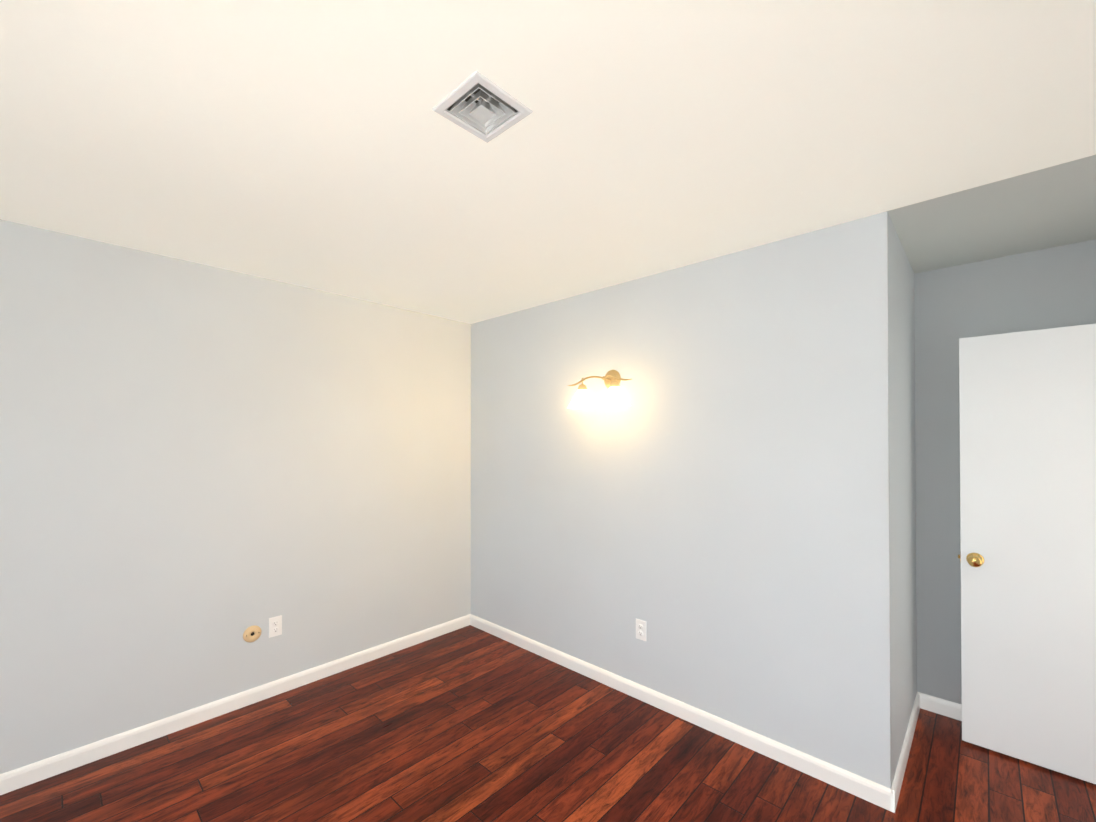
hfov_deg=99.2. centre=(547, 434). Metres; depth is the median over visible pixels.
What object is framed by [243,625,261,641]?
outlet
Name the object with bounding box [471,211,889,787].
wall block
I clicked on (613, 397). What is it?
sconce
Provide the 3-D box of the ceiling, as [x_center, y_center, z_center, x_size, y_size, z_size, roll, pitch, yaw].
[-0.137,-0.970,1.569,4.020,0.100,4.840,0,-1,43]
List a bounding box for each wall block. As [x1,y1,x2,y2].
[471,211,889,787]
[887,211,916,788]
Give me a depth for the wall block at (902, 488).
2.18 m
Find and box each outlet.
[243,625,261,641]
[269,615,281,637]
[636,619,645,640]
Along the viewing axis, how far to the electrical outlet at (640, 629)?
2.69 m
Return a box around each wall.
[0,219,470,773]
[914,239,1095,703]
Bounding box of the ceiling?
[0,0,1095,323]
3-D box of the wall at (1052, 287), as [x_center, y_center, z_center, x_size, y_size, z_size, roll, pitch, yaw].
[2.530,0.307,2.294,1.130,2.440,0.120,0,-1,43]
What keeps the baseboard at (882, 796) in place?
attached to the wall block at (709, 505)
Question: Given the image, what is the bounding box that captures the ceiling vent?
[432,71,532,142]
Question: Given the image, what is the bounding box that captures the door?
[958,323,1095,783]
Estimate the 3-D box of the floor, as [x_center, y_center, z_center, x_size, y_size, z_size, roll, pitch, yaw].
[-0.137,1.570,1.547,4.020,0.100,4.840,0,-1,43]
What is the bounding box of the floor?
[0,625,1095,821]
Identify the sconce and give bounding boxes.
[568,370,630,408]
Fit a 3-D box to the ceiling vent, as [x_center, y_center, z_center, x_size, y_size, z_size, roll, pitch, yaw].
[-0.186,-0.963,1.327,0.202,0.108,0.202,0,-1,43]
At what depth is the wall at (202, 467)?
2.48 m
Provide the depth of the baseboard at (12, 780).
2.47 m
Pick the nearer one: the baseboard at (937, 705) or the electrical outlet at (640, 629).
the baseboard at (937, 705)
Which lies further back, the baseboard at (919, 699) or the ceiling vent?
the baseboard at (919, 699)
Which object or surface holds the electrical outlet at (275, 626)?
attached to the wall at (202, 467)
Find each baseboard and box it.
[0,615,467,794]
[468,614,899,812]
[893,692,923,789]
[924,694,961,720]
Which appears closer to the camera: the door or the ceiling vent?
the ceiling vent

